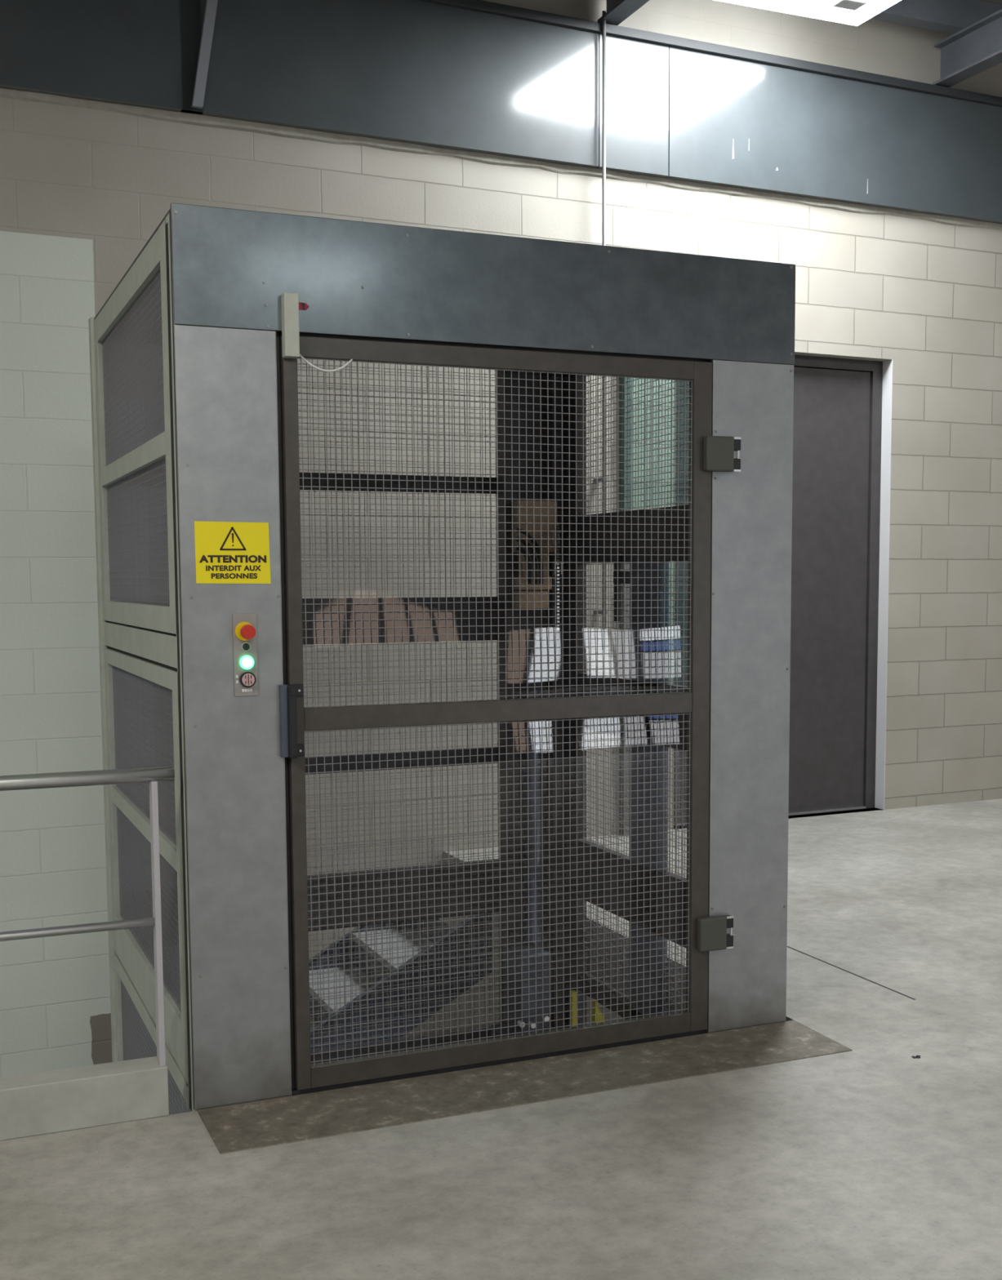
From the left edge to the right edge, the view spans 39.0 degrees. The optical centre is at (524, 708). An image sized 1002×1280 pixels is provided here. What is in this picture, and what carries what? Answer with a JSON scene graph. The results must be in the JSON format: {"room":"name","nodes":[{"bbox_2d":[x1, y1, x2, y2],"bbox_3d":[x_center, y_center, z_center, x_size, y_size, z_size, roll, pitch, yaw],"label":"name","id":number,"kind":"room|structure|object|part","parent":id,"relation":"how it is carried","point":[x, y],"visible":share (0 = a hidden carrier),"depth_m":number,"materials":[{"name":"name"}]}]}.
{"room":"warehouse mezzanine","nodes":[
{"label":"warehouse mezzanine","id":0,"kind":"room"},
{"bbox_2d":[0,0,1001,1077],"bbox_3d":[0.025,-0.393,8.144,21.500,8.300,0.281,-3,6,-25],"label":"wall","id":1,"kind":"structure","parent":0,"point":[83,191],"depth_m":7.59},
{"bbox_2d":[0,87,1001,230],"bbox_3d":[0.076,-2.982,7.773,21.500,0.056,0.032,-3,6,-25],"label":"cable","id":2,"kind":"object","parent":1,"relation":"attached to","point":[138,111],"visible":1,"depth_m":7.55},
{"bbox_2d":[0,0,1001,223],"bbox_3d":[0.089,-3.381,7.706,21.500,0.760,0.089,-3,6,-25],"label":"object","id":3,"kind":"structure","parent":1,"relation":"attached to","point":[477,76],"depth_m":7.65,"materials":[{"name":"grey metal"}]},
{"bbox_2d":[597,0,648,25],"bbox_3d":[4.078,-3.161,-0.541,0.120,0.245,18.298,-3,6,-23],"label":"rafter","id":4,"kind":"object","parent":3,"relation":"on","point":[617,11],"visible":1,"depth_m":7.69,"materials":[{"name":"metal"}]},
{"bbox_2d":[933,8,1001,87],"bbox_3d":[6.241,-3.261,0.436,0.120,0.245,18.389,-3,6,-23],"label":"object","id":5,"kind":"structure","parent":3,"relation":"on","point":[975,48],"depth_m":8.58,"materials":[{"name":"metal"}]},
{"bbox_2d":[593,10,607,648],"bbox_3d":[0.426,-2.086,7.967,0.030,3.500,0.114,-3,6,-25],"label":"conduit","id":6,"kind":"object","parent":1,"relation":"attached to","point":[603,21],"visible":0.58,"depth_m":7.86,"materials":[{"name":"grey metal"}]},
{"bbox_2d":[618,377,629,835],"bbox_3d":[0.578,-0.900,8.175,0.044,3.300,0.060,-3,6,-25],"label":"cable trunking","id":7,"kind":"object","parent":1,"relation":"attached to","point":[626,613],"visible":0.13,"depth_m":8.19,"materials":[{"name":"grey plastic"}]},
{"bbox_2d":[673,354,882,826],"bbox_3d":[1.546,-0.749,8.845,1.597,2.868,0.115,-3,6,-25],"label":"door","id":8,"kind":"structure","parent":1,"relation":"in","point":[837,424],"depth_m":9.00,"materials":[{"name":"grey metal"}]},
{"bbox_2d":[874,359,892,809],"bbox_3d":[2.303,-0.777,9.107,0.005,2.868,0.111,-3,6,-25],"label":"door frame","id":9,"kind":"structure","parent":1,"relation":"in","point":[886,394],"depth_m":9.09,"materials":[{"name":"white metal"}]},
{"bbox_2d":[0,798,1001,1279],"bbox_3d":[2.992,1.659,-0.459,23.000,0.250,18.520,-3,6,-23],"label":"floor","id":10,"kind":"structure","parent":0,"point":[873,1160],"depth_m":3.67,"materials":[{"name":"concrete"}]},
{"bbox_2d":[0,1056,168,1140],"bbox_3d":[-2.678,1.145,3.323,3.606,0.141,0.108,-3,6,-23],"label":"kerb","id":11,"kind":"object","parent":10,"relation":"on","point":[57,1100],"visible":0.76,"depth_m":3.90,"materials":[{"name":"concrete"}]},
{"bbox_2d":[0,765,174,1066],"bbox_3d":[-2.654,0.655,3.272,3.650,0.844,0.050,-3,6,-23],"label":"handrail","id":12,"kind":"object","parent":11,"relation":"on","point":[153,775],"visible":1,"depth_m":3.91,"materials":[{"name":"white metal"}]},
{"bbox_3d":[-2.681,0.669,3.262,3.590,0.025,0.025,-3,6,-23],"label":"rail","id":13,"kind":"part","parent":12,"relation":"part of","materials":[{"name":"white metal"}]},
{"bbox_3d":[-2.656,0.255,3.236,3.650,0.041,0.041,-3,6,-23],"label":"rail","id":14,"kind":"part","parent":12,"relation":"part of","materials":[{"name":"white metal"}]},
{"bbox_3d":[-1.029,0.602,3.970,0.016,0.807,0.050,-3,6,-23],"label":"rail post","id":15,"kind":"part","parent":12,"relation":"part of","materials":[{"name":"silver metal"}]},
{"bbox_2d":[197,1020,852,1154],"bbox_3d":[0.059,1.114,4.262,2.006,0.006,0.326,-3,6,-23],"label":"plate","id":16,"kind":"object","parent":10,"relation":"on","point":[232,1128],"visible":1,"depth_m":4.20,"materials":[{"name":"metal"}]},
{"bbox_2d":[786,946,915,999],"bbox_3d":[1.073,0.971,5.790,0.008,0.001,1.615,-3,6,-23],"label":"joint","id":17,"kind":"object","parent":10,"relation":"on","point":[787,946],"visible":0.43,"depth_m":5.38,"materials":[{"name":"grey"}]},
{"bbox_2d":[980,0,1001,4],"bbox_3d":[2.886,-3.501,-0.742,23.000,0.120,18.930,-3,6,-23],"label":"ceiling","id":18,"kind":"structure","parent":0,"point":[998,2],"depth_m":8.60,"materials":[{"name":"grey metal"}]},
{"bbox_2d":[715,0,900,26],"bbox_3d":[1.591,-3.966,7.222,1.190,0.410,1.230,-3,6,-23],"label":"ceiling light","id":19,"kind":"object","parent":18,"relation":"hanging from","point":[853,12],"visible":1,"depth_m":7.73,"materials":[{"name":"grey plastic"}]},
{"bbox_2d":[870,0,1001,34],"bbox_3d":[-0.553,-4.060,7.221,23.000,0.178,0.110,-3,6,-23],"label":"purlin","id":20,"kind":"structure","parent":18,"relation":"attached to","point":[949,16],"depth_m":8.48,"materials":[{"name":"metal"}]},
{"bbox_3d":[0.042,3.861,6.649,23.000,0.200,3.700,-3,6,-23],"label":"floor","id":21,"kind":"structure","parent":0,"visible":0},
{"bbox_2d":[308,912,492,1051],"bbox_3d":[-2.498,2.492,6.095,4.810,3.066,0.780,-3,6,-23],"label":"staircase","id":22,"kind":"structure","parent":21,"relation":"on","point":[452,939],"depth_m":6.53,"materials":[{"name":"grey metal"}]},
{"bbox_2d":[88,203,795,1115],"bbox_3d":[-0.382,1.201,5.241,1.995,5.358,1.866,-3,6,-23],"label":"enclosure","id":23,"kind":"object","parent":21,"relation":"on","point":[207,285],"visible":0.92,"depth_m":4.41,"materials":[{"name":"silver metal"}]},
{"bbox_3d":[-1.631,1.168,5.684,0.052,5.355,0.062,-3,6,-23],"label":"corner post","id":24,"kind":"part","parent":23,"relation":"part of","materials":[{"name":"metal"}]},
{"bbox_3d":[-1.297,-0.845,4.700,0.030,1.140,1.673,-3,6,-23],"label":"frame","id":25,"kind":"part","parent":23,"relation":"part of","materials":[{"name":"metal"}]},
{"bbox_3d":[-1.292,-0.224,4.758,0.026,0.090,1.673,-3,6,-23],"label":"belt plate","id":26,"kind":"part","parent":23,"relation":"part of","materials":[{"name":"metal"}]},
{"bbox_3d":[-0.846,-1.483,5.780,1.681,0.070,0.040,-3,6,-23],"label":"rail","id":27,"kind":"part","parent":23,"relation":"part of","materials":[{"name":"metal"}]},
{"bbox_3d":[-1.291,0.427,4.816,0.030,1.195,1.673,-3,6,-23],"label":"frame","id":28,"kind":"part","parent":23,"relation":"part of","materials":[{"name":"metal"}]},
{"bbox_3d":[-1.285,1.625,4.926,0.030,1.180,1.673,-3,6,-23],"label":"frame","id":29,"kind":"part","parent":23,"relation":"part of","materials":[{"name":"metal"}]},
{"bbox_3d":[-0.826,1.312,4.144,0.281,5.340,0.088,-3,6,-23],"label":"corner post","id":30,"kind":"part","parent":23,"relation":"part of","materials":[{"name":"metal"}]},
{"bbox_3d":[-0.815,0.045,3.981,0.277,2.186,0.012,-3,6,-23],"label":"panel","id":31,"kind":"part","parent":23,"relation":"part of","materials":[{"name":"grey metal"}]},
{"bbox_2d":[194,520,270,583],"bbox_3d":[-0.809,-0.433,3.933,0.208,0.172,0.002,-3,6,-23],"label":"warning sign","id":32,"kind":"object","parent":23,"relation":"attached to","point":[226,552],"visible":1,"depth_m":3.93,"materials":[{"name":"yellow plastic"}]},
{"bbox_2d":[231,613,257,696],"bbox_3d":[-0.773,-0.149,3.948,0.068,0.232,0.048,-3,6,-23],"label":"station","id":33,"kind":"object","parent":23,"relation":"attached to","point":[244,624],"visible":1,"depth_m":3.96,"materials":[{"name":"grey plastic"}]},
{"bbox_2d":[240,642,250,651],"bbox_3d":[-0.779,-0.173,3.960,0.025,0.025,0.008,-3,6,-23],"label":"switch","id":34,"kind":"object","parent":33,"relation":"attached to","point":[245,646],"depth_m":3.96,"materials":[{"name":"black plastic"}]},
{"bbox_2d":[239,655,253,669],"bbox_3d":[-0.777,-0.130,3.965,0.039,0.039,0.008,-3,6,-23],"label":"lamp","id":35,"kind":"object","parent":33,"relation":"on","point":[246,662],"depth_m":3.96,"materials":[{"name":"green"}]},
{"bbox_3d":[-0.682,0.035,4.018,0.020,0.206,0.021,-3,6,-23],"label":"strike plate","id":36,"kind":"part","parent":23,"relation":"part of","materials":[{"name":"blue metal"}]},
{"bbox_2d":[280,292,299,358],"bbox_3d":[-0.648,-1.061,3.924,0.041,0.173,0.036,-3,6,-23],"label":"cover","id":37,"kind":"object","parent":23,"relation":"attached to","point":[289,301],"visible":1,"depth_m":3.91,"materials":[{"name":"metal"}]},
{"bbox_3d":[-0.647,0.035,4.021,0.049,0.208,0.034,-3,6,-23],"label":"handle","id":38,"kind":"part","parent":23,"relation":"part of","materials":[{"name":"black plastic"}]},
{"bbox_2d":[298,302,309,310],"bbox_3d":[-0.617,-1.122,3.951,0.037,0.020,0.002,-3,6,-23],"label":"tag","id":39,"kind":"object","parent":23,"relation":"attached to","point":[302,306],"visible":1,"depth_m":3.95,"materials":[{"name":"red"}]},
{"bbox_3d":[-0.843,-0.934,5.830,1.681,0.068,0.040,-3,6,-23],"label":"rail","id":40,"kind":"part","parent":23,"relation":"part of","materials":[{"name":"metal"}]},
{"bbox_3d":[-0.840,-0.363,5.883,1.681,0.189,0.040,-3,6,-23],"label":"rail","id":41,"kind":"part","parent":23,"relation":"part of","materials":[{"name":"metal"}]},
{"bbox_3d":[-0.837,0.235,5.937,1.681,0.070,0.040,-3,6,-23],"label":"rail","id":42,"kind":"part","parent":23,"relation":"part of","materials":[{"name":"metal"}]},
{"bbox_3d":[-0.834,0.817,5.990,1.681,0.232,0.040,-3,6,-23],"label":"rail","id":43,"kind":"part","parent":23,"relation":"part of","materials":[{"name":"metal"}]},
{"bbox_2d":[299,354,352,372],"bbox_3d":[-0.556,-0.969,3.977,0.157,0.047,0.014,-3,6,-23],"label":"loose cable","id":44,"kind":"object","parent":23,"relation":"attached to","point":[300,356],"visible":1,"depth_m":3.97,"materials":[{"name":"white plastic"}]},
{"bbox_3d":[-0.831,1.510,6.054,1.681,0.100,0.040,-3,6,-23],"label":"rail","id":45,"kind":"part","parent":23,"relation":"part of","materials":[{"name":"metal"}]},
{"bbox_3d":[-0.037,-1.236,4.201,1.983,0.318,0.015,-3,6,-23],"label":"header panel","id":46,"kind":"part","parent":23,"relation":"part of","materials":[{"name":"grey metal"}]},
{"bbox_3d":[-0.056,-1.039,4.218,1.272,0.058,0.032,-3,6,-23],"label":"door rail","id":47,"kind":"part","parent":23,"relation":"part of","materials":[{"name":"brown metal"}]},
{"bbox_3d":[-0.051,0.005,4.313,1.272,0.066,0.032,-3,6,-23],"label":"door rail","id":48,"kind":"part","parent":23,"relation":"part of","materials":[{"name":"brown metal"}]},
{"bbox_3d":[-0.046,1.054,4.409,1.272,0.064,0.032,-3,6,-23],"label":"door rail","id":49,"kind":"part","parent":23,"relation":"part of","materials":[{"name":"brown metal"}]},
{"bbox_2d":[490,942,555,1038],"bbox_3d":[-0.357,1.413,5.219,1.780,0.640,1.400,-3,6,-23],"label":"pedestal","id":50,"kind":"object","parent":23,"relation":"attached to","point":[531,945],"visible":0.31,"depth_m":5.93,"materials":[{"name":"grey metal"}]},
{"bbox_2d":[568,990,576,1026],"bbox_3d":[0.203,1.379,5.890,0.024,0.417,0.030,-3,6,-23],"label":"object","id":51,"kind":"object","parent":50,"relation":"on","point":[573,999],"visible":0.34,"depth_m":5.87,"materials":[{"name":"yellow paint"}]},
{"bbox_2d":[591,997,604,1023],"bbox_3d":[0.314,1.396,5.940,0.059,0.374,0.030,-3,6,-23],"label":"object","id":52,"kind":"object","parent":50,"relation":"on","point":[600,1017],"visible":0.21,"depth_m":5.91,"materials":[{"name":"yellow paint"}]},
{"bbox_3d":[0.102,1.105,6.305,0.262,5.350,0.263,-3,6,-23],"label":"corner post","id":53,"kind":"part","parent":23,"relation":"part of","materials":[{"name":"metal"}]},
{"bbox_3d":[0.538,1.263,5.571,0.040,0.065,1.451,-3,6,-23],"label":"rail","id":54,"kind":"part","parent":23,"relation":"part of","materials":[{"name":"metal"}]},
{"bbox_2d":[613,553,630,621],"bbox_3d":[0.392,-0.487,5.696,0.069,0.270,0.070,-3,6,-23],"label":"switch","id":55,"kind":"object","parent":23,"relation":"attached to","point":[620,574],"visible":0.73,"depth_m":5.67,"materials":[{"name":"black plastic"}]},
{"bbox_3d":[0.536,0.756,5.525,0.040,0.252,1.451,-3,6,-23],"label":"rail","id":56,"kind":"part","parent":23,"relation":"part of","materials":[{"name":"metal"}]},
{"bbox_3d":[0.532,0.021,5.457,0.040,0.236,1.451,-3,6,-23],"label":"rail","id":57,"kind":"part","parent":23,"relation":"part of","materials":[{"name":"metal"}]},
{"bbox_3d":[0.529,-0.663,5.395,0.040,0.203,1.451,-3,6,-23],"label":"rail","id":58,"kind":"part","parent":23,"relation":"part of","materials":[{"name":"metal"}]},
{"bbox_3d":[0.740,-0.023,4.647,0.304,2.186,0.012,-3,6,-23],"label":"panel","id":59,"kind":"part","parent":23,"relation":"part of","materials":[{"name":"grey metal"}]},
{"bbox_2d":[495,369,564,1028],"bbox_3d":[0.057,1.131,6.252,0.283,5.310,0.192,-3,6,-23],"label":"mast","id":60,"kind":"object","parent":21,"relation":"on","point":[500,373],"visible":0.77,"depth_m":6.14,"materials":[{"name":"metal"}]},
{"bbox_3d":[0.143,-0.570,6.124,0.012,0.460,0.012,-3,6,-23],"label":"lift chain","id":61,"kind":"part","parent":60,"relation":"part of","materials":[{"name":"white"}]}
]}

